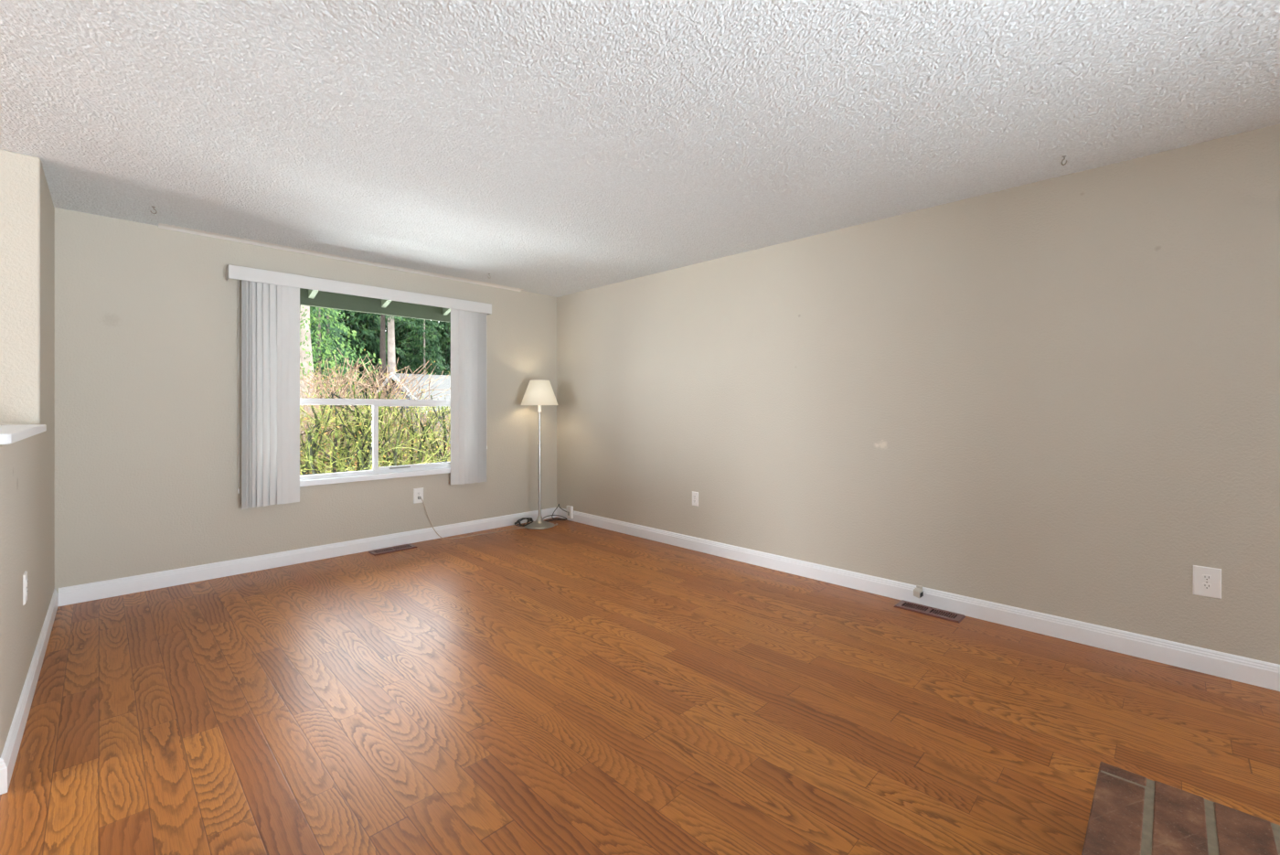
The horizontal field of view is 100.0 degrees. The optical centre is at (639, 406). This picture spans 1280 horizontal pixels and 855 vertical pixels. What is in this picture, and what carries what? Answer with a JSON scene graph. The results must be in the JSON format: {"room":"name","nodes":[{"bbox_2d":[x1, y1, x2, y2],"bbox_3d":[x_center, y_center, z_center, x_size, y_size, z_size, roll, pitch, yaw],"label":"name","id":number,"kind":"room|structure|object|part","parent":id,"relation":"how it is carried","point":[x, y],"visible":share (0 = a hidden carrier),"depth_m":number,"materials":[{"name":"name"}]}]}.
{"room":"empty living room","nodes":[
{"label":"empty living room","id":0,"kind":"room"},
{"bbox_2d":[0,433,40,757],"bbox_3d":[-2.529,0.670,2.113,0.140,1.100,1.305,0,0,-45],"label":"wall","id":1,"kind":"structure","parent":0,"point":[20,460],"depth_m":1.99,"materials":[{"name":"beige paint"}]},
{"bbox_2d":[0,424,46,444],"bbox_3d":[-2.520,0.102,2.104,0.184,0.034,1.324,0,0,-44],"label":"trim","id":2,"kind":"structure","parent":1,"relation":"on","point":[12,433],"depth_m":2.02,"materials":[{"name":"white paint"}]},
{"bbox_2d":[22,570,27,605],"bbox_3d":[-2.463,0.725,2.153,0.009,0.121,0.075,0,0,-45],"label":"wall outlet","id":3,"kind":"object","parent":1,"relation":"attached to","point":[25,575],"visible":1,"depth_m":2.13,"materials":[{"name":"white plastic"}]},
{"bbox_2d":[0,588,58,794],"bbox_3d":[-2.836,1.164,2.437,0.155,0.110,2.228,0,0,-45],"label":"baseboard","id":4,"kind":"structure","parent":1,"relation":"attached to","point":[9,754],"depth_m":2.06,"materials":[{"name":"white paint"}]},
{"bbox_2d":[0,149,54,631],"bbox_3d":[-5.325,0.000,0.914,5.810,2.440,0.914,0,0,-45],"label":"wall","id":5,"kind":"structure","parent":0,"point":[26,207],"depth_m":2.60,"materials":[{"name":"beige paint"}]},
{"bbox_2d":[54,207,556,593],"bbox_3d":[-4.349,0.000,2.600,0.150,2.440,9.868,0,0,45],"label":"wall","id":6,"kind":"structure","parent":0,"point":[148,316],"depth_m":3.72,"materials":[{"name":"beige paint"}]},
{"bbox_2d":[58,507,556,606],"bbox_3d":[-2.241,1.164,4.608,0.015,0.110,3.737,0,0,45],"label":"baseboard","id":7,"kind":"structure","parent":6,"relation":"attached to","point":[147,581],"depth_m":4.04,"materials":[{"name":"white paint"}]},
{"bbox_2d":[225,264,491,509],"bbox_3d":[-2.217,-0.137,4.566,0.107,1.743,2.070,0,0,45],"label":"vertical blind","id":8,"kind":"object","parent":6,"relation":"attached to","point":[270,299],"visible":1,"depth_m":4.08,"materials":[{"name":"white plastic"}]},
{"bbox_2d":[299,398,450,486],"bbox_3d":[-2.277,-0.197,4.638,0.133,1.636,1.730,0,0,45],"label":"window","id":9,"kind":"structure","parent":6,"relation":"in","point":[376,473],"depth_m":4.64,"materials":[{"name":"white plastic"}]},
{"bbox_3d":[-2.601,0.266,4.387,0.004,0.563,0.768,0,0,45],"label":"pane","id":10,"kind":"part","parent":9,"relation":"part of","materials":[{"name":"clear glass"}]},
{"bbox_3d":[-2.256,0.600,4.617,0.073,0.043,1.730,0,0,45],"label":"sill","id":11,"kind":"part","parent":9,"relation":"part of","materials":[{"name":"white paint"}]},
{"bbox_3d":[-2.010,0.266,4.941,0.026,0.563,0.774,0,0,45],"label":"sliding sash","id":12,"kind":"part","parent":9,"relation":"part of","materials":[{"name":"clear glass"}]},
{"bbox_2d":[299,288,450,322],"bbox_3d":[-2.369,-1.109,5.166,0.631,0.362,10.000,0,0,45],"label":"roof eave","id":13,"kind":"object","parent":6,"relation":"attached to","point":[308,297],"visible":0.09,"depth_m":5.28,"materials":[{"name":"green paint"}]},
{"bbox_2d":[413,487,423,503],"bbox_3d":[-2.002,0.802,4.854,0.009,0.137,0.091,0,0,45],"label":"wall outlet","id":14,"kind":"object","parent":6,"relation":"attached to","point":[417,492],"visible":1,"depth_m":4.85,"materials":[{"name":"white plastic"}]},
{"bbox_2d":[0,517,1279,854],"bbox_3d":[-1.372,1.280,-0.351,8.554,0.120,9.868,0,0,45],"label":"floor","id":15,"kind":"structure","parent":0,"point":[569,687],"depth_m":2.10,"materials":[{"name":"brown wood"}]},
{"bbox_2d":[368,544,416,555],"bbox_3d":[-2.105,1.213,4.577,0.150,0.012,0.356,0,0,45],"label":"floor vent","id":16,"kind":"object","parent":15,"relation":"in","point":[407,546],"visible":1,"depth_m":4.57,"materials":[{"name":"brown metal"}]},
{"bbox_2d":[514,517,533,526],"bbox_3d":[-1.188,1.176,5.477,0.118,0.081,0.220,0,0,45],"label":"coiled cord","id":17,"kind":"object","parent":15,"relation":"on","point":[522,518],"visible":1,"depth_m":5.47,"materials":[{"name":"black rubber"}]},
{"bbox_2d":[521,379,558,529],"bbox_3d":[-1.027,0.473,5.490,0.380,1.490,0.380,0,0,45],"label":"floor lamp","id":18,"kind":"object","parent":15,"relation":"on","point":[538,392],"visible":0.96,"depth_m":5.40,"materials":[{"name":"silver metal"}]},
{"bbox_2d":[417,496,522,539],"bbox_3d":[-1.556,1.014,5.110,1.044,0.411,0.077,0,0,-34],"label":"lead","id":19,"kind":"object","parent":18,"relation":"attached to","point":[419,497],"visible":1,"depth_m":4.95,"materials":[{"name":"beige plastic"}]},
{"bbox_2d":[537,405,541,412],"bbox_3d":[-1.027,-0.051,5.490,0.060,0.206,0.060,0,0,45],"label":"socket","id":20,"kind":"object","parent":18,"relation":"attached to","point":[538,406],"depth_m":5.48,"materials":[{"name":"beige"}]},
{"bbox_3d":[-1.027,-0.145,5.490,0.380,0.254,0.380,0,0,45],"label":"lamp shade","id":21,"kind":"part","parent":18,"relation":"part of","materials":[{"name":"beige fabric"}]},
{"bbox_2d":[542,503,567,522],"bbox_3d":[-0.941,1.131,5.724,0.332,0.170,0.116,0,0,-24],"label":"extension cord","id":22,"kind":"object","parent":15,"relation":"on","point":[565,518],"visible":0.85,"depth_m":5.75,"materials":[{"name":"black rubber"}]},
{"bbox_2d":[893,599,965,623],"bbox_3d":[1.720,1.213,3.198,0.356,0.012,0.140,0,0,45],"label":"floor vent","id":23,"kind":"object","parent":15,"relation":"in","point":[955,617],"visible":1,"depth_m":3.18,"materials":[{"name":"brown metal"}]},
{"bbox_2d":[1081,761,1279,854],"bbox_3d":[1.220,1.120,0.724,1.007,0.201,1.346,0,0,45],"label":"brick hearth","id":24,"kind":"object","parent":15,"relation":"on","point":[1131,813],"visible":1,"depth_m":1.31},
{"bbox_2d":[0,0,1279,297],"bbox_3d":[-1.372,-1.288,-0.351,8.554,0.145,9.868,0,0,45],"label":"ceiling","id":25,"kind":"structure","parent":0,"point":[556,148],"depth_m":2.20,"materials":[{"name":"white paint"}]},
{"bbox_2d":[1061,155,1067,165],"bbox_3d":[2.060,-1.196,2.605,0.018,0.046,0.030,0,0,21],"label":"ceiling hook","id":26,"kind":"object","parent":25,"relation":"attached to","point":[1063,156],"visible":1,"depth_m":2.60,"materials":[{"name":"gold metal"}]},
{"bbox_2d":[556,123,1279,664],"bbox_3d":[2.109,0.000,3.046,8.394,2.440,0.140,0,0,45],"label":"wall","id":27,"kind":"structure","parent":0,"point":[1060,396],"depth_m":3.05,"materials":[{"name":"beige paint"}]},
{"bbox_2d":[566,505,573,518],"bbox_3d":[-0.751,1.125,5.740,0.080,0.130,0.031,0,0,45],"label":"power adapter","id":28,"kind":"object","parent":27,"relation":"attached to","point":[570,509],"visible":1,"depth_m":5.72,"materials":[{"name":"white plastic"}]},
{"bbox_2d":[692,490,698,506],"bbox_3d":[0.468,0.783,4.569,0.071,0.121,0.009,0,0,45],"label":"wall outlet","id":29,"kind":"object","parent":27,"relation":"attached to","point":[695,495],"visible":1,"depth_m":4.56,"materials":[{"name":"white plastic"}]},
{"bbox_2d":[556,507,1279,691],"bbox_3d":[1.998,1.164,3.047,8.233,0.110,0.015,0,0,45],"label":"baseboard","id":30,"kind":"structure","parent":27,"relation":"attached to","point":[1255,672],"depth_m":3.01,"materials":[{"name":"white paint"}]},
{"bbox_2d":[913,585,923,597],"bbox_3d":[1.707,1.131,3.289,0.046,0.065,0.052,0,0,45],"label":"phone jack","id":31,"kind":"object","parent":27,"relation":"attached to","point":[918,592],"visible":1,"depth_m":3.28,"materials":[{"name":"beige plastic"}]},
{"bbox_2d":[1193,565,1221,598],"bbox_3d":[2.597,0.802,2.458,0.091,0.137,0.009,0,0,45],"label":"wall outlet","id":32,"kind":"object","parent":27,"relation":"attached to","point":[1207,581],"visible":1,"depth_m":2.46,"materials":[{"name":"white plastic"}]},
{"bbox_2d":[1202,582,1211,589],"bbox_3d":[2.595,0.822,2.456,0.030,0.028,0.003,0,0,45],"label":"receptacle","id":33,"kind":"object","parent":32,"relation":"attached to","point":[1205,585],"depth_m":2.46,"materials":[{"name":"white plastic"}]},
{"bbox_2d":[1202,574,1211,581],"bbox_3d":[2.595,0.782,2.456,0.030,0.028,0.003,0,0,45],"label":"receptacle","id":34,"kind":"object","parent":32,"relation":"attached to","point":[1205,577],"depth_m":2.46,"materials":[{"name":"white plastic"}]},
{"label":"outside","id":35,"kind":"structure","parent":0,"visible":0},
{"bbox_3d":[-17.850,3.529,38.826,70.000,3.738,80.000,0,0,45],"label":"ground","id":36,"kind":"structure","parent":35,"visible":0},
{"bbox_2d":[309,306,352,427],"bbox_3d":[-16.773,-0.944,27.372,5.302,8.912,5.568,0,0,-7],"label":"fir tree","id":37,"kind":"object","parent":36,"relation":"on","point":[310,306],"visible":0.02,"depth_m":27.33,"materials":[{"name":"green plant"}]},
{"bbox_2d":[309,306,361,468],"bbox_3d":[-14.222,-0.788,23.829,5.198,7.804,5.545,0,0,45],"label":"fir tree","id":38,"kind":"object","parent":36,"relation":"on","point":[319,328],"visible":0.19,"depth_m":23.88,"materials":[{"name":"green plant"}]},
{"bbox_2d":[299,304,375,416],"bbox_3d":[-21.169,-2.813,35.405,9.114,14.449,10.022,0,0,-13],"label":"fir tree","id":39,"kind":"object","parent":36,"relation":"on","point":[353,346],"visible":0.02,"depth_m":35.53,"materials":[{"name":"green plant"}]},
{"bbox_2d":[310,308,365,451],"bbox_3d":[-15.859,-0.979,26.903,5.234,8.796,5.496,0,0,4],"label":"fir tree","id":40,"kind":"object","parent":36,"relation":"on","point":[335,322],"visible":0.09,"depth_m":26.81,"materials":[{"name":"green plant"}]},
{"bbox_2d":[299,305,382,473],"bbox_3d":[-9.094,-1.025,14.954,4.000,6.932,3.729,0,0,45],"label":"fir tree","id":41,"kind":"object","parent":36,"relation":"on","point":[305,345],"visible":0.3,"depth_m":14.73,"materials":[{"name":"green plant"}]},
{"bbox_2d":[299,391,418,474],"bbox_3d":[-4.108,0.819,6.465,2.360,2.059,2.979,0,0,27],"label":"shrub","id":42,"kind":"object","parent":36,"relation":"on","point":[347,444],"visible":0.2,"depth_m":6.39,"materials":[{"name":"green plant"}]},
{"bbox_2d":[333,311,387,398],"bbox_3d":[-20.430,-2.688,39.070,9.050,14.347,9.952,0,0,5],"label":"fir tree","id":43,"kind":"object","parent":36,"relation":"on","point":[338,312],"visible":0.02,"depth_m":37.85,"materials":[{"name":"green plant"}]},
{"bbox_2d":[299,356,425,473],"bbox_3d":[-5.087,0.554,7.281,4.389,2.472,3.608,0,0,-35],"label":"shrub","id":44,"kind":"object","parent":36,"relation":"on","point":[340,385],"visible":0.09,"depth_m":7.37,"materials":[{"name":"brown plant"}]},
{"bbox_2d":[299,379,432,473],"bbox_3d":[-4.888,0.689,7.703,3.608,2.194,4.381,0,0,45],"label":"shrub","id":45,"kind":"object","parent":36,"relation":"on","point":[366,379],"visible":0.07,"depth_m":7.81,"materials":[{"name":"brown plant"}]},
{"bbox_2d":[299,395,437,475],"bbox_3d":[-4.135,0.839,6.051,2.755,2.007,4.156,0,0,-1],"label":"shrub","id":46,"kind":"object","parent":36,"relation":"on","point":[307,465],"visible":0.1,"depth_m":5.91,"materials":[{"name":"green plant"}]},
{"bbox_2d":[335,309,405,410],"bbox_3d":[-19.428,-2.697,37.315,9.862,14.217,8.968,0,0,8],"label":"fir tree","id":47,"kind":"object","parent":36,"relation":"on","point":[364,336],"visible":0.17,"depth_m":36.39,"materials":[{"name":"green plant"}]},
{"bbox_2d":[299,382,450,475],"bbox_3d":[-3.523,0.783,6.460,3.310,2.116,2.691,0,0,-5],"label":"shrub","id":48,"kind":"object","parent":36,"relation":"on","point":[334,463],"visible":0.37,"depth_m":5.97,"materials":[{"name":"green plant"}]},
{"bbox_2d":[299,347,450,472],"bbox_3d":[-4.759,0.718,7.991,4.132,3.157,3.767,0,0,45],"label":"shrub","id":49,"kind":"object","parent":36,"relation":"on","point":[353,371],"visible":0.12,"depth_m":7.96,"materials":[{"name":"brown plant"}]},
{"bbox_2d":[299,356,450,470],"bbox_3d":[-4.648,0.748,8.295,4.132,3.094,3.767,0,0,10],"label":"shrub","id":50,"kind":"object","parent":36,"relation":"on","point":[430,380],"visible":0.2,"depth_m":8.25,"materials":[{"name":"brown plant"}]},
{"bbox_2d":[299,413,450,469],"bbox_3d":[-3.602,0.898,9.051,4.381,1.755,3.591,0,0,37],"label":"shrub","id":51,"kind":"object","parent":36,"relation":"on","point":[300,413],"visible":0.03,"depth_m":8.30,"materials":[{"name":"green plant"}]},
{"bbox_2d":[300,387,450,474],"bbox_3d":[-3.042,0.791,6.939,2.756,2.085,3.228,0,0,-24],"label":"shrub","id":52,"kind":"object","parent":36,"relation":"on","point":[360,453],"visible":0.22,"depth_m":6.64,"materials":[{"name":"green plant"}]},
{"bbox_2d":[300,408,450,466],"bbox_3d":[-3.924,0.901,9.559,3.591,1.755,4.381,0,0,1],"label":"shrub","id":53,"kind":"object","parent":36,"relation":"on","point":[419,409],"visible":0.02,"depth_m":8.54,"materials":[{"name":"green plant"}]},
{"bbox_2d":[318,408,450,467],"bbox_3d":[-3.627,1.043,9.948,3.767,2.222,4.132,0,0,28],"label":"shrub","id":54,"kind":"object","parent":36,"relation":"on","point":[450,409],"visible":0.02,"depth_m":9.24,"materials":[{"name":"green plant"}]},
{"bbox_2d":[322,407,450,470],"bbox_3d":[-3.691,1.043,9.482,3.767,2.222,4.132,0,0,-26],"label":"shrub","id":55,"kind":"object","parent":36,"relation":"on","point":[450,408],"visible":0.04,"depth_m":9.05,"materials":[{"name":"green plant"}]},
{"bbox_2d":[347,310,427,429],"bbox_3d":[-16.069,-3.642,34.478,4.181,14.300,5.050,0,0,45],"label":"fir tree","id":56,"kind":"object","parent":36,"relation":"on","point":[382,348],"visible":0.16,"depth_m":34.36,"materials":[{"name":"green plant"}]},
{"bbox_2d":[332,382,450,466],"bbox_3d":[-2.795,0.760,7.738,2.264,2.083,3.938,0,0,9],"label":"shrub","id":57,"kind":"object","parent":36,"relation":"on","point":[444,451],"visible":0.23,"depth_m":7.04,"materials":[{"name":"green plant"}]},
{"bbox_2d":[387,315,395,373],"bbox_3d":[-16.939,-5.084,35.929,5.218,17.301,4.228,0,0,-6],"label":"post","id":58,"kind":"object","parent":36,"relation":"on","point":[391,358],"visible":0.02,"depth_m":35.62,"materials":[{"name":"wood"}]},
{"bbox_2d":[385,316,437,373],"bbox_3d":[-17.642,-1.596,40.517,8.191,11.809,7.449,0,0,1],"label":"fir tree","id":59,"kind":"object","parent":36,"relation":"on","point":[400,328],"visible":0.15,"depth_m":39.76,"materials":[{"name":"green plant"}]},
{"bbox_2d":[375,372,450,457],"bbox_3d":[-9.602,0.655,38.603,10.000,5.530,16.100,0,0,45],"label":"house","id":60,"kind":"structure","parent":36,"relation":"on","point":[445,384],"depth_m":32.68,"materials":[{"name":"white"}]},
{"bbox_2d":[379,390,450,462],"bbox_3d":[-2.537,0.752,8.009,3.446,2.034,2.215,0,0,45],"label":"shrub","id":61,"kind":"object","parent":36,"relation":"on","point":[432,409],"visible":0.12,"depth_m":7.72,"materials":[{"name":"green plant"}]},
{"bbox_2d":[383,412,450,453],"bbox_3d":[-2.994,1.045,9.866,4.132,2.222,3.767,0,0,-8],"label":"shrub","id":62,"kind":"object","parent":36,"relation":"on","point":[450,412],"visible":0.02,"depth_m":9.48,"materials":[{"name":"green plant"}]},
{"bbox_2d":[394,318,447,374],"bbox_3d":[-17.339,-1.978,41.538,8.828,12.727,8.028,0,0,40],"label":"fir tree","id":63,"kind":"object","parent":36,"relation":"on","point":[432,338],"visible":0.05,"depth_m":40.79,"materials":[{"name":"green plant"}]},
{"bbox_2d":[401,318,450,374],"bbox_3d":[-15.605,-3.014,39.469,4.305,13.318,5.054,0,0,45],"label":"fir tree","id":64,"kind":"object","parent":36,"relation":"on","point":[420,321],"visible":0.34,"depth_m":39.19,"materials":[{"name":"green plant"}]},
{"bbox_2d":[412,320,449,374],"bbox_3d":[-16.780,-1.795,42.809,8.494,12.245,7.724,0,0,37],"label":"fir tree","id":65,"kind":"object","parent":36,"relation":"on","point":[437,332],"visible":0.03,"depth_m":42.26,"materials":[{"name":"green plant"}]},
{"bbox_2d":[428,320,450,375],"bbox_3d":[-15.294,-1.887,42.729,7.810,12.382,8.589,0,0,-38],"label":"fir tree","id":66,"kind":"object","parent":36,"relation":"on","point":[445,332],"visible":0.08,"depth_m":42.00,"materials":[{"name":"green plant"}]}
]}

